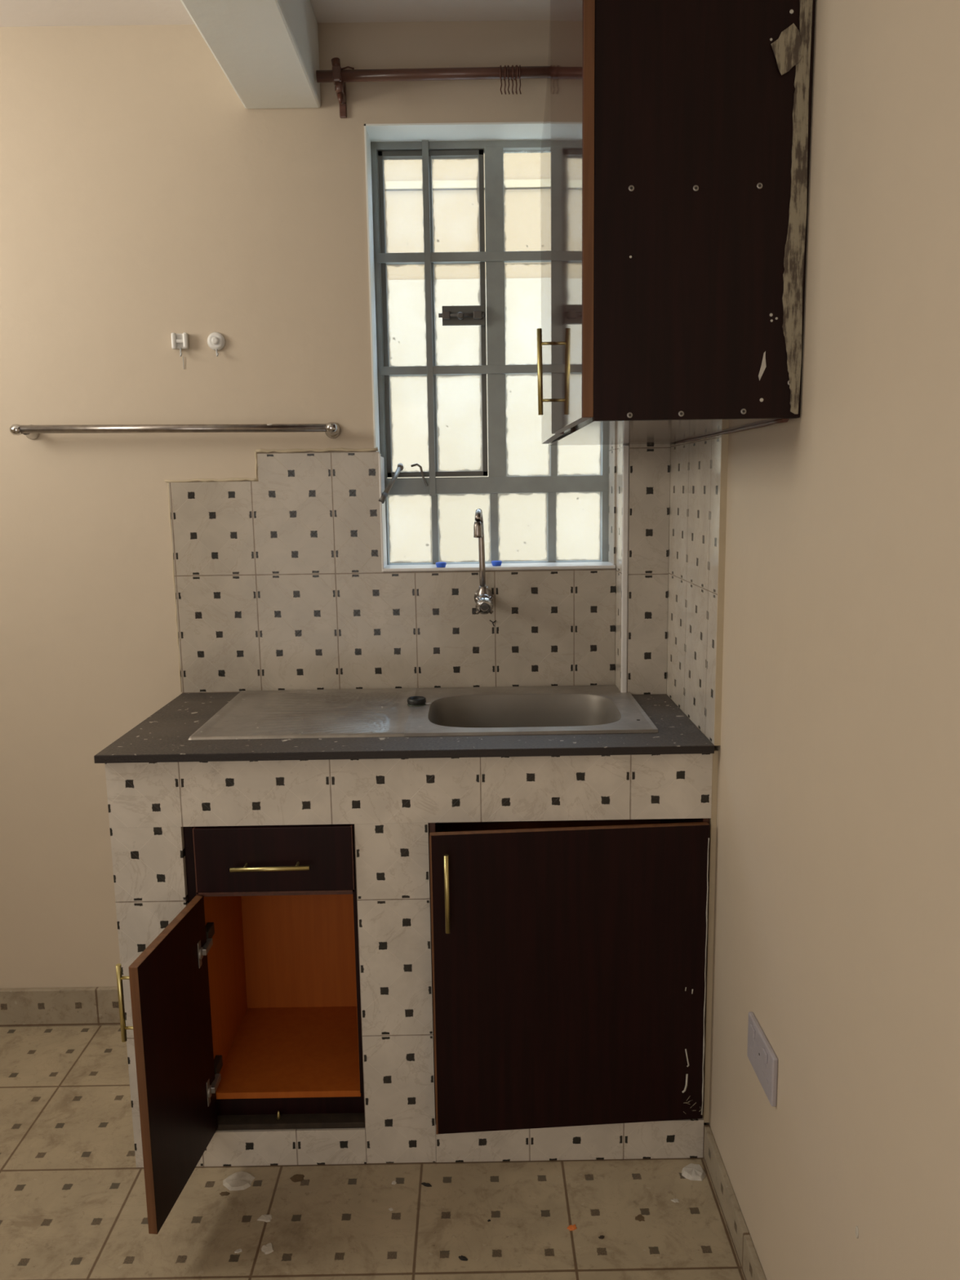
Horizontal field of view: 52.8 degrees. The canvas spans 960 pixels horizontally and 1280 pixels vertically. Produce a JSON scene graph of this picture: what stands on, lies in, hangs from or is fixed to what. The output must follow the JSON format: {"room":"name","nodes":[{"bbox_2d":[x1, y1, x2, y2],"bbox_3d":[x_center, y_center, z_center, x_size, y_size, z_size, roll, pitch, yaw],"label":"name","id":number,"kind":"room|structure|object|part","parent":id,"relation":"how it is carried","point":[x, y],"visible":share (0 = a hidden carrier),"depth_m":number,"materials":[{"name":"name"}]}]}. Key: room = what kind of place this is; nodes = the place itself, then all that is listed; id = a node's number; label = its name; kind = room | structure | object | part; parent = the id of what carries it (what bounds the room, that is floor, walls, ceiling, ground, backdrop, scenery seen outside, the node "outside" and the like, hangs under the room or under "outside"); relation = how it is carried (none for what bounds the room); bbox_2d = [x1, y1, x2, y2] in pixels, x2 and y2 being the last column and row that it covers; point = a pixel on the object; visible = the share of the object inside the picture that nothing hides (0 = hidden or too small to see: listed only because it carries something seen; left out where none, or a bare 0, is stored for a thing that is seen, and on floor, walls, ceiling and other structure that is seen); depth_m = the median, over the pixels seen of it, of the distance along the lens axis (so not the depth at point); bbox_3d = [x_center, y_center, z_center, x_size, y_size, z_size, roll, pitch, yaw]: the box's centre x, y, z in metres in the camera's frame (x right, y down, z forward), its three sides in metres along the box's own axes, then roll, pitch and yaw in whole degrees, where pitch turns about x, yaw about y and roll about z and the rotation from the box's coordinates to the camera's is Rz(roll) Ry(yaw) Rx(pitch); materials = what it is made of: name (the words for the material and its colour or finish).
{"room":"kitchen","nodes":[
{"label":"kitchen","id":0,"kind":"room"},
{"bbox_2d":[0,0,550,26],"bbox_3d":[-0.847,-1.247,0.760,2.812,0.120,3.350,-1,9,0],"label":"ceiling","id":1,"kind":"structure","parent":0,"point":[13,13],"depth_m":2.18,"materials":[{"name":"paint"}]},
{"bbox_2d":[0,20,619,988],"bbox_3d":[-0.840,-0.207,2.519,2.812,2.487,0.201,-1,9,0],"label":"wall","id":2,"kind":"structure","parent":0,"point":[142,202],"depth_m":2.38,"materials":[{"name":"beige paint"}]},
{"bbox_2d":[0,986,119,1026],"bbox_3d":[-1.436,0.994,2.605,1.384,0.105,0.016,-1,9,0],"label":"baseboard","id":3,"kind":"structure","parent":2,"relation":"attached to","point":[69,1006],"depth_m":2.60,"materials":[{"name":"tile"}]},
{"bbox_2d":[9,422,340,439],"bbox_3d":[-0.735,-0.508,2.346,0.786,0.044,0.066,-1,9,0],"label":"towel rail","id":4,"kind":"object","parent":2,"relation":"attached to","point":[332,429],"visible":1,"depth_m":2.32,"materials":[{"name":"silver metal"}]},
{"bbox_3d":[-1.107,-0.506,2.345,0.035,0.036,0.073,1,9,13],"label":"rail","id":5,"kind":"part","parent":4,"relation":"part of","materials":[{"name":"silver metal"}]},
{"bbox_3d":[-0.734,-0.509,2.326,0.744,0.027,0.020,-1,9,0],"label":"rail","id":6,"kind":"part","parent":4,"relation":"part of","materials":[{"name":"silver metal"}]},
{"bbox_3d":[-0.362,-0.511,2.348,0.040,0.040,0.066,-1,9,0],"label":"rail","id":7,"kind":"part","parent":4,"relation":"part of","materials":[{"name":"silver metal"}]},
{"bbox_2d":[170,332,188,368],"bbox_3d":[-0.724,-0.700,2.337,0.039,0.084,0.023,-1,9,0],"label":"hook","id":8,"kind":"object","parent":2,"relation":"attached to","point":[179,341],"visible":1,"depth_m":2.33,"materials":[{"name":"white plastic"}]},
{"bbox_3d":[-0.725,-0.722,2.336,0.039,0.039,0.020,-1,9,0],"label":"hook plate","id":9,"kind":"part","parent":8,"relation":"part of","materials":[{"name":"white plastic"}]},
{"bbox_2d":[207,332,225,356],"bbox_3d":[-0.639,-0.715,2.336,0.043,0.059,0.024,-1,9,0],"label":"hook","id":10,"kind":"object","parent":2,"relation":"attached to","point":[215,340],"visible":1,"depth_m":2.33,"materials":[{"name":"white plastic"}]},
{"bbox_2d":[180,0,320,108],"bbox_3d":[-0.452,-1.095,0.740,0.179,0.185,3.058,-1,9,0],"label":"beam","id":11,"kind":"structure","parent":2,"relation":"attached to","point":[268,51],"depth_m":1.98,"materials":[{"name":"white paint"}]},
{"bbox_2d":[315,57,547,118],"bbox_3d":[-0.020,-1.267,2.212,0.694,0.094,0.103,-1,9,0],"label":"curtain rod","id":12,"kind":"object","parent":2,"relation":"attached to","point":[339,76],"visible":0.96,"depth_m":2.16,"materials":[{"name":"brown metal"}]},
{"bbox_3d":[-0.020,-1.274,2.174,0.694,0.028,0.024,-1,9,0],"label":"rod","id":13,"kind":"part","parent":12,"relation":"part of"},
{"bbox_2d":[499,65,502,94],"bbox_3d":[0.048,-1.261,2.177,0.005,0.061,0.031,0,9,6],"label":"curtain ring","id":14,"kind":"object","parent":12,"relation":"hanging from","point":[500,66],"visible":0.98,"depth_m":2.17,"materials":[{"name":"black metal"}]},
{"bbox_2d":[503,65,506,94],"bbox_3d":[0.056,-1.261,2.177,0.005,0.061,0.031,-2,9,-7],"label":"curtain ring","id":15,"kind":"object","parent":12,"relation":"hanging from","point":[504,66],"visible":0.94,"depth_m":2.17,"materials":[{"name":"black metal"}]},
{"bbox_2d":[506,65,510,94],"bbox_3d":[0.065,-1.262,2.177,0.005,0.061,0.031,1,9,8],"label":"curtain ring","id":16,"kind":"object","parent":12,"relation":"hanging from","point":[508,66],"visible":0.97,"depth_m":2.17,"materials":[{"name":"black metal"}]},
{"bbox_2d":[511,65,514,94],"bbox_3d":[0.073,-1.262,2.177,0.005,0.061,0.031,-2,9,-7],"label":"curtain ring","id":17,"kind":"object","parent":12,"relation":"hanging from","point":[512,79],"visible":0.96,"depth_m":2.17,"materials":[{"name":"black metal"}]},
{"bbox_2d":[514,65,518,94],"bbox_3d":[0.082,-1.262,2.177,0.005,0.061,0.031,-3,9,-14],"label":"curtain ring","id":18,"kind":"object","parent":12,"relation":"hanging from","point":[516,91],"visible":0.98,"depth_m":2.17,"materials":[{"name":"black metal"}]},
{"bbox_2d":[519,65,521,94],"bbox_3d":[0.090,-1.262,2.177,0.005,0.061,0.031,-1,9,0],"label":"curtain ring","id":19,"kind":"object","parent":12,"relation":"hanging from","point":[519,65],"visible":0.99,"depth_m":2.17,"materials":[{"name":"black metal"}]},
{"bbox_2d":[473,508,493,614],"bbox_3d":[0.008,-0.193,2.362,0.048,0.256,0.129,-1,9,0],"label":"tap","id":20,"kind":"object","parent":2,"relation":"attached to","point":[483,597],"visible":1,"depth_m":2.35,"materials":[{"name":"silver metal"}]},
{"bbox_3d":[-0.001,-0.219,2.332,0.021,0.195,0.079,0,9,6],"label":"spout","id":21,"kind":"part","parent":20,"relation":"part of","materials":[{"name":"silver metal"}]},
{"bbox_2d":[370,140,615,572],"bbox_3d":[0.036,-0.708,2.420,0.596,1.054,0.165,-1,9,0],"label":"window","id":22,"kind":"structure","parent":2,"relation":"in","point":[498,482],"depth_m":2.46,"materials":[{"name":"grey metal"}]},
{"bbox_3d":[-0.223,-0.398,2.450,0.022,0.102,0.139,2,9,18],"label":"stay arm","id":23,"kind":"part","parent":22,"relation":"part of","materials":[{"name":"metal"}]},
{"bbox_3d":[-0.189,-1.085,2.423,0.100,0.232,0.001,-1,9,0],"label":"pane","id":24,"kind":"part","parent":22,"relation":"part of","materials":[{"name":"clear glass"}]},
{"bbox_3d":[-0.185,-0.825,2.464,0.100,0.254,0.001,-1,9,0],"label":"pane","id":25,"kind":"part","parent":22,"relation":"part of","materials":[{"name":"clear glass"}]},
{"bbox_3d":[-0.181,-0.559,2.506,0.100,0.244,0.001,-1,9,0],"label":"pane","id":26,"kind":"part","parent":22,"relation":"part of","materials":[{"name":"glass"}]},
{"bbox_3d":[-0.184,-0.292,2.549,0.116,0.180,0.001,-1,9,0],"label":"pane","id":27,"kind":"part","parent":22,"relation":"part of","materials":[{"name":"glass"}]},
{"bbox_3d":[-0.116,-0.820,2.464,0.262,0.796,0.028,-1,9,0],"label":"sash","id":28,"kind":"part","parent":22,"relation":"part of","materials":[{"name":"grey metal"}]},
{"bbox_2d":[435,561,446,567],"bbox_3d":[-0.099,-0.190,2.439,0.027,0.012,0.027,-1,9,0],"label":"cap","id":29,"kind":"object","parent":22,"relation":"on","point":[442,564],"visible":1,"depth_m":2.43,"materials":[{"name":"blue plastic"}]},
{"bbox_3d":[-0.061,-1.087,2.423,0.117,0.232,0.001,-1,9,0],"label":"pane","id":30,"kind":"part","parent":22,"relation":"part of","materials":[{"name":"clear glass"}]},
{"bbox_3d":[-0.057,-0.827,2.465,0.117,0.254,0.001,-1,9,0],"label":"pane","id":31,"kind":"part","parent":22,"relation":"part of","materials":[{"name":"glass"}]},
{"bbox_3d":[-0.053,-0.561,2.507,0.117,0.244,0.001,-1,9,0],"label":"pane","id":32,"kind":"part","parent":22,"relation":"part of","materials":[{"name":"glass"}]},
{"bbox_3d":[-0.041,-0.295,2.549,0.137,0.180,0.001,-1,9,0],"label":"pane","id":33,"kind":"part","parent":22,"relation":"part of","materials":[{"name":"clear glass"}]},
{"bbox_2d":[491,560,502,565],"bbox_3d":[0.042,-0.195,2.459,0.027,0.012,0.027,-1,9,0],"label":"cap","id":34,"kind":"object","parent":22,"relation":"on","point":[493,562],"visible":1,"depth_m":2.45,"materials":[{"name":"blue plastic"}]},
{"bbox_3d":[0.048,-0.188,2.483,0.587,0.009,0.116,-1,9,0],"label":"sill","id":35,"kind":"part","parent":22,"relation":"part of","materials":[{"name":"white paint"}]},
{"bbox_3d":[0.116,-1.098,2.423,0.115,0.245,0.001,-1,9,0],"label":"pane","id":36,"kind":"part","parent":22,"relation":"part of","materials":[{"name":"clear glass"}]},
{"bbox_3d":[0.112,-0.297,2.550,0.130,0.180,0.001,-1,9,0],"label":"pane","id":37,"kind":"part","parent":22,"relation":"part of","materials":[{"name":"clear glass"}]},
{"bbox_3d":[0.120,-0.830,2.466,0.115,0.252,0.001,-1,9,0],"label":"pane","id":38,"kind":"part","parent":22,"relation":"part of","materials":[{"name":"clear glass"}]},
{"bbox_3d":[0.124,-0.556,2.509,0.115,0.259,0.001,-1,9,0],"label":"pane","id":39,"kind":"part","parent":22,"relation":"part of","materials":[{"name":"clear glass"}]},
{"bbox_3d":[0.259,-0.299,2.551,0.120,0.180,0.001,-1,9,0],"label":"pane","id":40,"kind":"part","parent":22,"relation":"part of","materials":[{"name":"clear glass"}]},
{"bbox_3d":[0.257,-0.558,2.510,0.117,0.259,0.001,-1,9,0],"label":"pane","id":41,"kind":"part","parent":22,"relation":"part of","materials":[{"name":"clear glass"}]},
{"bbox_2d":[615,444,672,694],"bbox_3d":[0.398,-0.651,2.310,0.124,1.579,0.110,-1,9,0],"label":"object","id":42,"kind":"structure","parent":2,"relation":"attached to","point":[643,470],"depth_m":2.34,"materials":[{"name":"beige tile"}]},
{"bbox_2d":[0,1025,745,1279],"bbox_3d":[-0.810,1.327,1.169,2.812,0.120,3.350,-1,9,0],"label":"floor","id":43,"kind":"structure","parent":0,"point":[73,1205],"depth_m":1.93,"materials":[{"name":"tile"}]},
{"bbox_2d":[218,1191,230,1195],"bbox_3d":[-0.523,1.133,1.978,0.022,0.001,0.013,-1,9,0],"label":"dirt stain","id":44,"kind":"object","parent":43,"relation":"on","point":[222,1193],"visible":1,"depth_m":1.98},
{"bbox_2d":[234,1248,242,1253],"bbox_3d":[-0.457,1.155,1.828,0.015,0.002,0.008,-6,10,-28],"label":"flake","id":45,"kind":"object","parent":43,"relation":"on","point":[240,1250],"visible":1,"depth_m":1.83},
{"bbox_2d":[222,1171,255,1191],"bbox_3d":[-0.501,1.125,2.013,0.060,0.005,0.058,7,12,42],"label":"plaster patch","id":46,"kind":"object","parent":43,"relation":"on","point":[241,1180],"visible":1,"depth_m":2.01,"materials":[{"name":"white paint"}]},
{"bbox_2d":[257,1214,271,1222],"bbox_3d":[-0.426,1.141,1.909,0.029,0.003,0.020,-1,9,0],"label":"flake","id":47,"kind":"object","parent":43,"relation":"on","point":[266,1218],"visible":1,"depth_m":1.91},
{"bbox_2d":[261,1242,273,1253],"bbox_3d":[-0.403,1.153,1.832,0.023,0.003,0.025,-6,10,-30],"label":"flake","id":48,"kind":"object","parent":43,"relation":"on","point":[267,1249],"visible":1,"depth_m":1.83,"materials":[{"name":"white paint"}]},
{"bbox_2d":[289,1173,304,1182],"bbox_3d":[-0.383,1.125,2.019,0.030,0.001,0.024,-1,9,0],"label":"dirt stain","id":49,"kind":"object","parent":43,"relation":"on","point":[295,1178],"visible":1,"depth_m":2.02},
{"bbox_2d":[104,748,718,1167],"bbox_3d":[-0.131,0.628,2.269,1.221,0.896,0.565,-1,9,0],"label":"kitchen counter","id":50,"kind":"object","parent":43,"relation":"on","point":[391,803],"depth_m":1.95,"materials":[{"name":"tile"}]},
{"bbox_2d":[115,823,364,1234],"bbox_3d":[-0.445,0.701,2.028,0.392,0.676,0.653,-1,9,0],"label":"base cabinet","id":51,"kind":"object","parent":50,"relation":"on","point":[246,1006],"visible":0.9,"depth_m":2.05,"materials":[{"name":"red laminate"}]},
{"bbox_3d":[-0.624,0.643,1.712,0.033,0.145,0.009,-1,9,0],"label":"handle","id":52,"kind":"part","parent":51,"relation":"part of","materials":[{"name":"gold metal"}]},
{"bbox_3d":[-0.583,0.800,1.863,0.017,0.520,0.298,0,9,6],"label":"door","id":53,"kind":"part","parent":51,"relation":"part of","materials":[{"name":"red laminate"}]},
{"bbox_3d":[-0.418,0.453,1.931,0.157,0.011,0.033,-1,9,0],"label":"handle","id":54,"kind":"part","parent":51,"relation":"part of","materials":[{"name":"gold metal"}]},
{"bbox_3d":[-0.415,0.443,1.954,0.319,0.138,0.016,-1,9,0],"label":"drawer","id":55,"kind":"part","parent":51,"relation":"part of","materials":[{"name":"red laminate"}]},
{"bbox_3d":[-0.418,1.001,2.076,0.347,0.068,0.062,-1,9,0],"label":"rail","id":56,"kind":"part","parent":51,"relation":"part of","materials":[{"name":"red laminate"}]},
{"bbox_2d":[276,1111,280,1119],"bbox_3d":[-0.430,1.014,2.064,0.009,0.018,0.009,-1,9,0],"label":"screw","id":57,"kind":"object","parent":50,"relation":"on","point":[278,1116],"visible":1,"depth_m":2.06,"materials":[{"name":"gold metal"}]},
{"bbox_2d":[93,692,714,763],"bbox_3d":[-0.150,0.180,2.190,1.222,0.016,0.580,-1,9,0],"label":"countertop","id":58,"kind":"structure","parent":50,"relation":"on","point":[163,736],"depth_m":1.95,"materials":[{"name":"grey stone"}]},
{"bbox_2d":[187,684,657,740],"bbox_3d":[-0.119,0.233,2.251,0.978,0.154,0.466,-1,9,0],"label":"sink","id":59,"kind":"object","parent":58,"relation":"in","point":[542,709],"visible":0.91,"depth_m":2.30,"materials":[{"name":"silver metal"}]},
{"bbox_2d":[407,696,431,706],"bbox_3d":[-0.147,0.145,2.284,0.050,0.018,0.045,-6,10,-28],"label":"plug","id":60,"kind":"object","parent":59,"relation":"on","point":[412,700],"visible":1,"depth_m":2.27,"materials":[{"name":"black rubber"}]},
{"bbox_3d":[0.100,0.234,2.230,0.431,0.152,0.329,-1,9,0],"label":"bowl","id":61,"kind":"part","parent":59,"relation":"part of","materials":[{"name":"metal"}]},
{"bbox_2d":[428,817,709,1134],"bbox_3d":[0.184,0.662,2.188,0.568,0.666,0.544,-1,9,0],"label":"base cabinet","id":62,"kind":"object","parent":50,"relation":"on","point":[569,957],"visible":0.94,"depth_m":1.97,"materials":[{"name":"brown laminate"}]},
{"bbox_3d":[-0.065,0.495,1.901,0.009,0.160,0.033,-1,9,0],"label":"handle","id":63,"kind":"part","parent":62,"relation":"part of","materials":[{"name":"gold metal"}]},
{"bbox_2d":[421,1182,431,1186],"bbox_3d":[-0.111,1.123,1.993,0.025,0.004,0.007,4,10,26],"label":"crumb","id":64,"kind":"object","parent":43,"relation":"on","point":[427,1184],"visible":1,"depth_m":1.99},
{"bbox_2d":[458,1255,467,1261],"bbox_3d":[-0.032,1.152,1.802,0.019,0.004,0.009,1,9,14],"label":"crumb","id":65,"kind":"object","parent":43,"relation":"on","point":[461,1258],"visible":1,"depth_m":1.80,"materials":[{"name":"black"}]},
{"bbox_2d":[567,1224,577,1231],"bbox_3d":[0.178,1.138,1.874,0.020,0.003,0.014,-1,9,0],"label":"scrap","id":66,"kind":"object","parent":43,"relation":"on","point":[571,1227],"visible":1,"depth_m":1.87,"materials":[{"name":"orange paper"}]},
{"bbox_2d":[635,1213,644,1221],"bbox_3d":[0.314,1.134,1.897,0.019,0.001,0.020,-1,9,0],"label":"dirt stain","id":67,"kind":"object","parent":43,"relation":"on","point":[640,1218],"visible":1,"depth_m":1.90,"materials":[{"name":"brown soil"}]},
{"bbox_2d":[671,1198,679,1202],"bbox_3d":[0.392,1.125,1.940,0.017,0.002,0.012,-1,9,0],"label":"flake","id":68,"kind":"object","parent":43,"relation":"on","point":[674,1200],"visible":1,"depth_m":1.94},
{"bbox_2d":[681,1163,706,1181],"bbox_3d":[0.446,1.108,2.017,0.048,0.011,0.046,4,10,26],"label":"lump","id":69,"kind":"object","parent":43,"relation":"on","point":[691,1171],"visible":1,"depth_m":2.01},
{"bbox_2d":[666,0,959,1279],"bbox_3d":[0.546,0.034,0.876,0.163,2.487,3.158,-1,9,0],"label":"wall","id":70,"kind":"structure","parent":0,"point":[814,600],"depth_m":1.24,"materials":[{"name":"beige paint"}]},
{"bbox_2d":[537,0,814,445],"bbox_3d":[0.279,-0.867,1.768,0.358,0.974,0.883,-1,9,0],"label":"upper cabinet","id":71,"kind":"object","parent":70,"relation":"attached to","point":[675,148],"visible":1,"depth_m":1.37,"materials":[{"name":"brown laminate"}]},
{"bbox_3d":[0.122,-0.494,1.782,0.035,0.154,0.011,-1,9,0],"label":"handle","id":72,"kind":"part","parent":71,"relation":"part of","materials":[{"name":"gold metal"}]},
{"bbox_3d":[0.172,-0.904,1.985,0.072,0.962,0.436,-1,9,0],"label":"door","id":73,"kind":"part","parent":71,"relation":"part of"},
{"bbox_3d":[0.143,-0.834,1.551,0.016,0.963,0.437,-1,9,-1],"label":"door","id":74,"kind":"part","parent":71,"relation":"part of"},
{"bbox_2d":[702,1124,766,1279],"bbox_3d":[0.491,1.261,0.836,0.012,0.078,2.474,-1,9,0],"label":"baseboard","id":75,"kind":"structure","parent":70,"relation":"attached to","point":[749,1262],"depth_m":1.84,"materials":[{"name":"tile"}]},
{"bbox_2d":[746,1012,777,1106],"bbox_3d":[0.478,0.710,1.645,0.012,0.086,0.144,-1,9,0],"label":"wall socket","id":76,"kind":"object","parent":70,"relation":"attached to","point":[761,1055],"visible":1,"depth_m":1.63,"materials":[{"name":"grey plastic"}]},
{"bbox_2d":[750,1024,755,1039],"bbox_3d":[0.473,0.679,1.676,0.004,0.016,0.020,-1,9,0],"label":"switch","id":77,"kind":"object","parent":76,"relation":"attached to","point":[752,1026],"depth_m":1.67,"materials":[{"name":"grey plastic"}]},
{"bbox_2d":[762,1048,768,1063],"bbox_3d":[0.473,0.691,1.605,0.004,0.016,0.020,-1,9,0],"label":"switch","id":78,"kind":"object","parent":76,"relation":"attached to","point":[765,1051],"depth_m":1.60,"materials":[{"name":"grey plastic"}]},
{"bbox_2d":[855,1226,858,1238],"bbox_3d":[0.486,0.764,1.247,0.001,0.018,0.010,-1,9,0],"label":"wall mark","id":79,"kind":"structure","parent":70,"relation":"attached to","point":[856,1227],"depth_m":1.25,"materials":[{"name":"grey paint"}]},
{"label":"outside","id":80,"kind":"structure","parent":0,"visible":0},
{"bbox_2d":[383,152,600,562],"bbox_3d":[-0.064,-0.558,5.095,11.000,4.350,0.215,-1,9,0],"label":"window pane","id":81,"kind":"structure","parent":80,"point":[455,181],"depth_m":4.87,"materials":[{"name":"glass"}]}
]}

